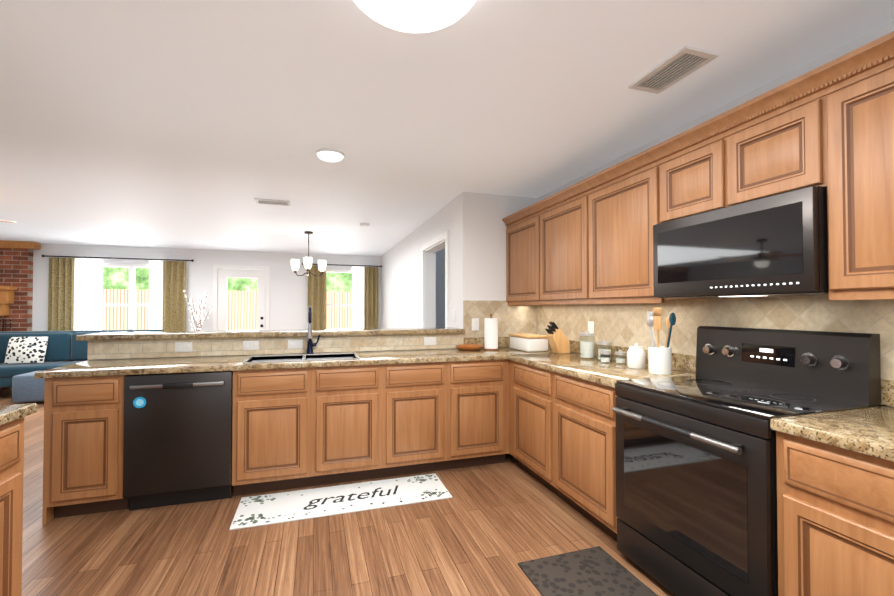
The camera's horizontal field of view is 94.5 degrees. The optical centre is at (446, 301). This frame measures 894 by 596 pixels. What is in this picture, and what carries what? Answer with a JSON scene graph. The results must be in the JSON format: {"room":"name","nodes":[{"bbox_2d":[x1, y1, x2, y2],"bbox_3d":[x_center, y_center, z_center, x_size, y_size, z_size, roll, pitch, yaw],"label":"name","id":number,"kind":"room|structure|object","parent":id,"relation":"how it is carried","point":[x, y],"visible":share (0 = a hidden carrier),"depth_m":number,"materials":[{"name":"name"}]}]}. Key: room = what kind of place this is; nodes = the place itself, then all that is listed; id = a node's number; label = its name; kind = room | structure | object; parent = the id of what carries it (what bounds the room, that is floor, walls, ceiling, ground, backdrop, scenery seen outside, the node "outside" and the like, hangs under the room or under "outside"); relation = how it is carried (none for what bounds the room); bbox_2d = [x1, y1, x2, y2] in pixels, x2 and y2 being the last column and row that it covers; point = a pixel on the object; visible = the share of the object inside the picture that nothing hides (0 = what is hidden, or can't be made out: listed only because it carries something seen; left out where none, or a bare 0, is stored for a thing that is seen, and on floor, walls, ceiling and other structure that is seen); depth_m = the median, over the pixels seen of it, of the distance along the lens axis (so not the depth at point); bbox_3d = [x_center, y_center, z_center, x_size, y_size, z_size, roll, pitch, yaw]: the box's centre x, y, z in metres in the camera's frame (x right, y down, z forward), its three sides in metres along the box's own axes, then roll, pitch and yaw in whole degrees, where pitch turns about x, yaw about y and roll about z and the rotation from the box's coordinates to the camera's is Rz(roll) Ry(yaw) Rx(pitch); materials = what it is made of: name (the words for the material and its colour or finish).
{"room":"kitchen","nodes":[
{"label":"kitchen","id":0,"kind":"room"},
{"bbox_2d":[0,389,674,595],"bbox_3d":[-1.673,1.372,3.171,11.550,0.050,11.100,0,-1,-18],"label":"floor","id":1,"kind":"structure","parent":0,"point":[484,530],"depth_m":2.26,"materials":[{"name":"brown wood"}]},
{"bbox_2d":[0,467,23,595],"bbox_3d":[-1.873,0.986,1.278,0.640,0.661,0.499,0,-1,-18],"label":"base cabinet","id":2,"kind":"object","parent":1,"relation":"on","point":[11,478],"depth_m":1.54,"materials":[{"name":"brown wood"}]},
{"bbox_2d":[0,403,36,425],"bbox_3d":[-1.533,0.402,0.183,0.680,0.039,2.890,0,-1,-18],"label":"countertop","id":3,"kind":"structure","parent":2,"relation":"on","point":[8,413],"depth_m":1.57,"materials":[{"name":"stone"}]},
{"bbox_2d":[12,371,44,403],"bbox_3d":[-5.601,1.190,5.778,0.500,0.400,0.500,0,-1,-18],"label":"ottoman","id":4,"kind":"object","parent":1,"relation":"on","point":[27,387],"visible":0.31,"depth_m":5.52,"materials":[{"name":"blue fabric"}]},
{"bbox_2d":[0,329,163,386],"bbox_3d":[-5.925,0.935,6.440,2.380,0.930,0.870,0,-1,-18],"label":"sofa","id":5,"kind":"object","parent":1,"relation":"on","point":[22,352],"visible":0.54,"depth_m":6.29,"materials":[{"name":"blue fabric"}]},
{"bbox_2d":[42,391,128,524],"bbox_3d":[-2.308,1.011,2.827,0.388,0.661,0.638,0,-1,-18],"label":"base cabinet","id":6,"kind":"object","parent":1,"relation":"on","point":[84,438],"depth_m":2.53,"materials":[{"name":"brown wood"}]},
{"bbox_2d":[123,371,232,510],"bbox_3d":[-1.813,0.909,2.923,0.606,0.868,0.602,0,-1,-18],"label":"dishwasher","id":7,"kind":"object","parent":1,"relation":"on","point":[177,447],"visible":0.98,"depth_m":2.68,"materials":[{"name":"black metal"}]},
{"bbox_2d":[183,290,211,330],"bbox_3d":[-4.546,0.606,7.538,0.448,1.624,0.300,0,-1,-18],"label":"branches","id":8,"kind":"object","parent":1,"relation":"on","point":[200,313],"visible":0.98,"depth_m":7.54,"materials":[{"name":"white plant"}]},
{"bbox_2d":[232,379,315,495],"bbox_3d":[-1.296,1.016,3.148,0.508,0.661,0.638,0,-1,-18],"label":"base cabinet","id":9,"kind":"object","parent":1,"relation":"on","point":[272,422],"depth_m":2.86,"materials":[{"name":"brown wood"}]},
{"bbox_2d":[229,473,451,529],"bbox_3d":[-0.680,1.336,2.818,1.370,0.010,0.425,0,-1,-18],"label":"rug","id":10,"kind":"object","parent":1,"relation":"on","point":[261,510],"visible":1,"depth_m":2.78,"materials":[{"name":"white fabric"}]},
{"bbox_2d":[312,379,383,485],"bbox_3d":[-0.815,1.019,3.301,0.500,0.661,0.638,0,-1,-18],"label":"base cabinet","id":11,"kind":"object","parent":1,"relation":"on","point":[348,414],"depth_m":3.01,"materials":[{"name":"brown wood"}]},
{"bbox_2d":[376,375,451,476],"bbox_3d":[-0.334,1.021,3.453,0.510,0.661,0.638,0,-1,-18],"label":"base cabinet","id":12,"kind":"object","parent":1,"relation":"on","point":[417,408],"depth_m":3.17,"materials":[{"name":"brown wood"}]},
{"bbox_2d":[432,371,507,468],"bbox_3d":[0.166,1.024,3.612,0.540,0.661,0.638,0,-1,-18],"label":"base cabinet","id":13,"kind":"object","parent":1,"relation":"on","point":[479,400],"depth_m":3.32,"materials":[{"name":"brown wood"}]},
{"bbox_2d":[34,347,551,378],"bbox_3d":[-0.772,0.533,3.306,3.711,0.204,0.626,0,-1,-18],"label":"countertop","id":14,"kind":"structure","parent":13,"relation":"on","point":[139,366],"depth_m":3.00,"materials":[{"name":"stone"}]},
{"bbox_2d":[306,306,319,353],"bbox_3d":[-1.098,0.236,3.389,0.113,0.397,0.222,0,-1,-18],"label":"faucet","id":15,"kind":"object","parent":14,"relation":"on","point":[310,344],"visible":1,"depth_m":3.36,"materials":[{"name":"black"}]},
{"bbox_2d":[456,344,483,349],"bbox_3d":[0.209,0.424,3.816,0.260,0.035,0.260,0,-1,-18],"label":"wood tray","id":16,"kind":"object","parent":14,"relation":"on","point":[469,347],"visible":1,"depth_m":3.75,"materials":[{"name":"orange wood"}]},
{"bbox_2d":[483,314,498,349],"bbox_3d":[0.405,0.277,3.796,0.150,0.328,0.150,0,-1,-18],"label":"paper towel holder","id":17,"kind":"object","parent":14,"relation":"on","point":[490,333],"visible":1,"depth_m":3.74,"materials":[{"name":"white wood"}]},
{"bbox_2d":[508,333,547,351],"bbox_3d":[0.738,0.371,3.754,0.220,0.138,0.370,0,-1,-18],"label":"bread box","id":18,"kind":"object","parent":14,"relation":"on","point":[528,342],"visible":0.94,"depth_m":3.60,"materials":[{"name":"white ceramic"}]},
{"bbox_2d":[545,321,569,353],"bbox_3d":[0.933,0.302,3.512,0.186,0.268,0.100,0,-1,-18],"label":"knife block","id":19,"kind":"object","parent":14,"relation":"on","point":[559,341],"visible":1,"depth_m":3.48,"materials":[{"name":"brown wood"}]},
{"bbox_2d":[508,379,614,487],"bbox_3d":[0.914,1.016,3.135,0.636,0.661,0.596,0,-1,-18],"label":"base cabinet","id":20,"kind":"object","parent":1,"relation":"on","point":[527,402],"depth_m":2.99,"materials":[{"name":"brown wood"}]},
{"bbox_2d":[548,395,617,540],"bbox_3d":[1.098,1.007,2.556,0.636,0.661,0.620,0,-1,-18],"label":"base cabinet","id":21,"kind":"object","parent":1,"relation":"on","point":[552,431],"depth_m":2.43,"materials":[{"name":"brown wood"}]},
{"bbox_2d":[504,351,695,387],"bbox_3d":[0.972,0.446,2.860,0.656,0.039,1.261,0,-1,-18],"label":"countertop","id":22,"kind":"structure","parent":21,"relation":"on","point":[570,364],"depth_m":2.70,"materials":[{"name":"stone"}]},
{"bbox_2d":[579,331,595,358],"bbox_3d":[1.076,0.330,3.169,0.120,0.202,0.120,0,-1,-18],"label":"canister","id":23,"kind":"object","parent":22,"relation":"on","point":[587,348],"visible":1,"depth_m":3.13,"materials":[{"name":"clear glass"}]},
{"bbox_2d":[597,340,611,359],"bbox_3d":[1.153,0.355,3.025,0.104,0.147,0.104,0,-1,-18],"label":"canister","id":24,"kind":"object","parent":22,"relation":"on","point":[603,343],"visible":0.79,"depth_m":3.00,"materials":[{"name":"clear glass"}]},
{"bbox_2d":[599,349,610,362],"bbox_3d":[1.104,0.380,2.883,0.076,0.092,0.076,0,-1,-18],"label":"canister","id":25,"kind":"object","parent":22,"relation":"on","point":[604,352],"visible":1,"depth_m":2.86,"materials":[{"name":"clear glass"}]},
{"bbox_2d":[615,350,626,363],"bbox_3d":[1.192,0.379,2.838,0.076,0.092,0.076,0,-1,-18],"label":"canister","id":26,"kind":"object","parent":22,"relation":"on","point":[620,360],"visible":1,"depth_m":2.82,"materials":[{"name":"clear glass"}]},
{"bbox_2d":[627,343,645,368],"bbox_3d":[1.211,0.344,2.645,0.110,0.157,0.110,0,-1,-18],"label":"jar","id":27,"kind":"object","parent":22,"relation":"on","point":[636,356],"visible":1,"depth_m":2.60,"materials":[{"name":"white ceramic"}]},
{"bbox_2d":[647,308,675,374],"bbox_3d":[1.253,0.227,2.430,0.154,0.382,0.188,0,-1,-18],"label":"utensil crock","id":28,"kind":"object","parent":22,"relation":"on","point":[659,360],"visible":1,"depth_m":2.37,"materials":[{"name":"white ceramic"}]},
{"bbox_2d":[518,546,657,595],"bbox_3d":[0.737,1.315,1.692,0.490,0.014,0.980,0,-1,-18],"label":"rug","id":29,"kind":"object","parent":1,"relation":"on","point":[596,571],"visible":0.98,"depth_m":1.98,"materials":[{"name":"grey fabric"}]},
{"bbox_2d":[612,326,880,595],"bbox_3d":[1.259,0.728,1.877,0.690,1.195,0.768,0,-1,-18],"label":"range","id":30,"kind":"object","parent":1,"relation":"on","point":[696,487],"visible":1,"depth_m":1.74,"materials":[{"name":"black metal"}]},
{"bbox_2d":[777,463,893,595],"bbox_3d":[1.568,0.982,1.074,0.636,0.661,0.930,0,-1,-18],"label":"base cabinet","id":31,"kind":"object","parent":1,"relation":"on","point":[835,533],"depth_m":1.25,"materials":[{"name":"brown wood"}]},
{"bbox_2d":[770,406,893,461],"bbox_3d":[1.675,0.410,0.698,0.626,0.039,1.731,0,-1,-18],"label":"countertop","id":32,"kind":"structure","parent":31,"relation":"on","point":[868,431],"depth_m":1.33,"materials":[{"name":"stone"}]},
{"bbox_2d":[0,20,893,406],"bbox_3d":[-2.745,0.133,2.930,9.250,2.420,10.850,0,-1,-18],"label":"wall","id":33,"kind":"structure","parent":0,"point":[438,268],"depth_m":4.00,"materials":[{"name":"white paint"}]},
{"bbox_2d":[0,319,11,330],"bbox_3d":[-7.219,0.714,6.720,0.260,0.860,0.200,0,-1,-18],"label":"fireplace tools","id":34,"kind":"object","parent":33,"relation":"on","point":[5,320],"visible":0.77,"depth_m":6.72,"materials":[{"name":"black metal"}]},
{"bbox_2d":[0,286,16,315],"bbox_3d":[-7.840,-0.012,6.606,1.420,0.490,0.220,0,-1,-18],"label":"mantel shelf","id":35,"kind":"object","parent":33,"relation":"attached to","point":[6,296],"visible":1,"depth_m":6.77,"materials":[{"name":"brown wood"}]},
{"bbox_2d":[41,255,193,331],"bbox_3d":[-5.836,0.295,7.394,2.284,2.182,0.085,0,-1,-18],"label":"curtain","id":36,"kind":"object","parent":33,"relation":"hanging from","point":[74,294],"depth_m":7.29,"materials":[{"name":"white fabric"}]},
{"bbox_2d":[175,342,191,351],"bbox_3d":[-2.061,0.356,3.236,0.118,0.075,0.008,0,-1,-18],"label":"outlet","id":37,"kind":"object","parent":33,"relation":"attached to","point":[183,346],"visible":1,"depth_m":3.23,"materials":[{"name":"white plastic"}]},
{"bbox_2d":[99,263,351,330],"bbox_3d":[-4.022,0.362,8.090,4.740,2.130,0.142,0,-1,-18],"label":"window frames","id":38,"kind":"structure","parent":33,"relation":"in","point":[261,274],"depth_m":7.99,"materials":[{"name":"white wood"}]},
{"bbox_2d":[243,341,258,349],"bbox_3d":[-1.604,0.358,3.381,0.118,0.075,0.008,0,-1,-18],"label":"outlet","id":39,"kind":"object","parent":33,"relation":"attached to","point":[250,345],"visible":1,"depth_m":3.38,"materials":[{"name":"white plastic"}]},
{"bbox_2d":[288,340,302,348],"bbox_3d":[-1.280,0.360,3.484,0.118,0.075,0.008,0,-1,-18],"label":"outlet","id":40,"kind":"object","parent":33,"relation":"attached to","point":[295,344],"visible":1,"depth_m":3.48,"materials":[{"name":"white plastic"}]},
{"bbox_2d":[302,263,381,328],"bbox_3d":[-2.152,0.314,8.563,1.614,2.182,0.085,0,-1,-18],"label":"curtain","id":41,"kind":"object","parent":33,"relation":"hanging from","point":[364,279],"depth_m":8.68,"materials":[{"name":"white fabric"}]},
{"bbox_2d":[424,337,435,344],"bbox_3d":[-0.155,0.366,3.841,0.118,0.075,0.008,0,-1,-18],"label":"outlet","id":42,"kind":"object","parent":33,"relation":"attached to","point":[429,340],"visible":1,"depth_m":3.84,"materials":[{"name":"white plastic"}]},
{"bbox_2d":[472,318,478,330],"bbox_3d":[0.274,0.220,3.980,0.075,0.118,0.008,0,-1,-18],"label":"electrical outlet","id":43,"kind":"object","parent":33,"relation":"attached to","point":[475,324],"visible":1,"depth_m":3.98,"materials":[{"name":"white plastic"}]},
{"bbox_2d":[505,211,537,302],"bbox_3d":[0.845,-0.372,3.845,0.352,0.759,0.646,0,-1,-18],"label":"upper cabinet","id":44,"kind":"object","parent":33,"relation":"attached to","point":[521,235],"depth_m":3.77,"materials":[{"name":"brown wood"}]},
{"bbox_2d":[538,191,585,302],"bbox_3d":[1.041,-0.383,3.227,0.352,0.759,0.650,0,-1,-18],"label":"upper cabinet","id":45,"kind":"object","parent":33,"relation":"attached to","point":[561,233],"depth_m":3.16,"materials":[{"name":"brown wood"}]},
{"bbox_2d":[588,321,593,332],"bbox_3d":[1.168,0.220,3.357,0.008,0.118,0.075,0,-1,-18],"label":"electrical outlet","id":46,"kind":"object","parent":33,"relation":"attached to","point":[590,326],"visible":0.69,"depth_m":3.35,"materials":[{"name":"white plastic"}]},
{"bbox_2d":[582,159,706,302],"bbox_3d":[1.234,-0.393,2.621,0.352,0.759,0.622,0,-1,-18],"label":"upper cabinet","id":47,"kind":"object","parent":33,"relation":"attached to","point":[620,212],"depth_m":2.54,"materials":[{"name":"brown wood"}]},
{"bbox_2d":[658,131,717,223],"bbox_3d":[1.387,-0.601,2.143,0.352,0.357,0.388,0,-1,-18],"label":"upper cabinet","id":48,"kind":"object","parent":33,"relation":"attached to","point":[687,174],"depth_m":2.09,"materials":[{"name":"brown wood"}]},
{"bbox_2d":[718,83,825,208],"bbox_3d":[1.504,-0.607,1.774,0.352,0.357,0.388,0,-1,-18],"label":"upper cabinet","id":49,"kind":"object","parent":33,"relation":"attached to","point":[781,148],"depth_m":1.70,"materials":[{"name":"brown wood"}]},
{"bbox_2d":[653,186,828,297],"bbox_3d":[1.423,-0.223,1.945,0.398,0.399,0.762,0,-1,-18],"label":"microwave","id":50,"kind":"object","parent":49,"relation":"attached to","point":[774,246],"visible":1,"depth_m":1.75,"materials":[{"name":"black metal"}]},
{"bbox_2d":[822,51,893,298],"bbox_3d":[1.643,-0.414,1.332,0.352,0.759,0.532,0,-1,-18],"label":"upper cabinet","id":51,"kind":"object","parent":33,"relation":"attached to","point":[828,125],"depth_m":1.43,"materials":[{"name":"brown wood"}]},
{"bbox_2d":[0,0,893,255],"bbox_3d":[-1.673,-1.098,3.211,11.550,0.050,11.100,0,-1,-18],"label":"ceiling","id":52,"kind":"structure","parent":0,"point":[192,124],"depth_m":2.27,"materials":[{"name":"white paint"}]},
{"bbox_2d":[254,198,290,205],"bbox_3d":[-1.836,-1.047,4.366,0.340,0.011,0.190,0,-1,-18],"label":"ceiling vent","id":53,"kind":"object","parent":52,"relation":"in","point":[272,202],"visible":1,"depth_m":4.35,"materials":[{"name":"white metal"}]},
{"bbox_2d":[291,231,325,275],"bbox_3d":[-2.017,-0.703,6.031,0.497,0.646,0.450,0,-1,-18],"label":"chandelier","id":54,"kind":"object","parent":52,"relation":"hanging from","point":[307,264],"visible":1,"depth_m":6.08,"materials":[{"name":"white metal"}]},
{"bbox_2d":[316,148,344,161],"bbox_3d":[-0.846,-1.051,3.001,0.200,0.049,0.200,0,-1,-18],"label":"flush-mount light","id":55,"kind":"object","parent":52,"relation":"attached to","point":[330,155],"visible":1,"depth_m":2.95,"materials":[{"name":"white glass"}]},
{"bbox_2d":[360,223,369,226],"bbox_3d":[-1.092,-1.017,5.493,0.130,0.035,0.130,0,-1,-18],"label":"smoke detector","id":56,"kind":"object","parent":52,"relation":"attached to","point":[364,224],"visible":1,"depth_m":5.45,"materials":[{"name":"white plastic"}]},
{"bbox_2d":[353,0,475,32],"bbox_3d":[-0.111,-1.026,1.345,0.470,0.154,0.470,0,-1,-18],"label":"flush-mount dome light","id":57,"kind":"object","parent":52,"relation":"attached to","point":[416,16],"visible":1,"depth_m":1.38,"materials":[{"name":"white glass"}]},
{"bbox_2d":[628,45,718,93],"bbox_3d":[1.058,-1.087,1.959,0.190,0.011,0.340,0,-1,-18],"label":"ceiling vent","id":58,"kind":"object","parent":52,"relation":"in","point":[679,65],"visible":0.98,"depth_m":1.94,"materials":[{"name":"white metal"}]},
{"label":"outside","id":59,"kind":"structure","parent":0,"visible":0},
{"bbox_2d":[102,267,351,330],"bbox_3d":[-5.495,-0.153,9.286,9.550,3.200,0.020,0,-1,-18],"label":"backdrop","id":60,"kind":"structure","parent":59,"point":[241,303],"depth_m":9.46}
]}

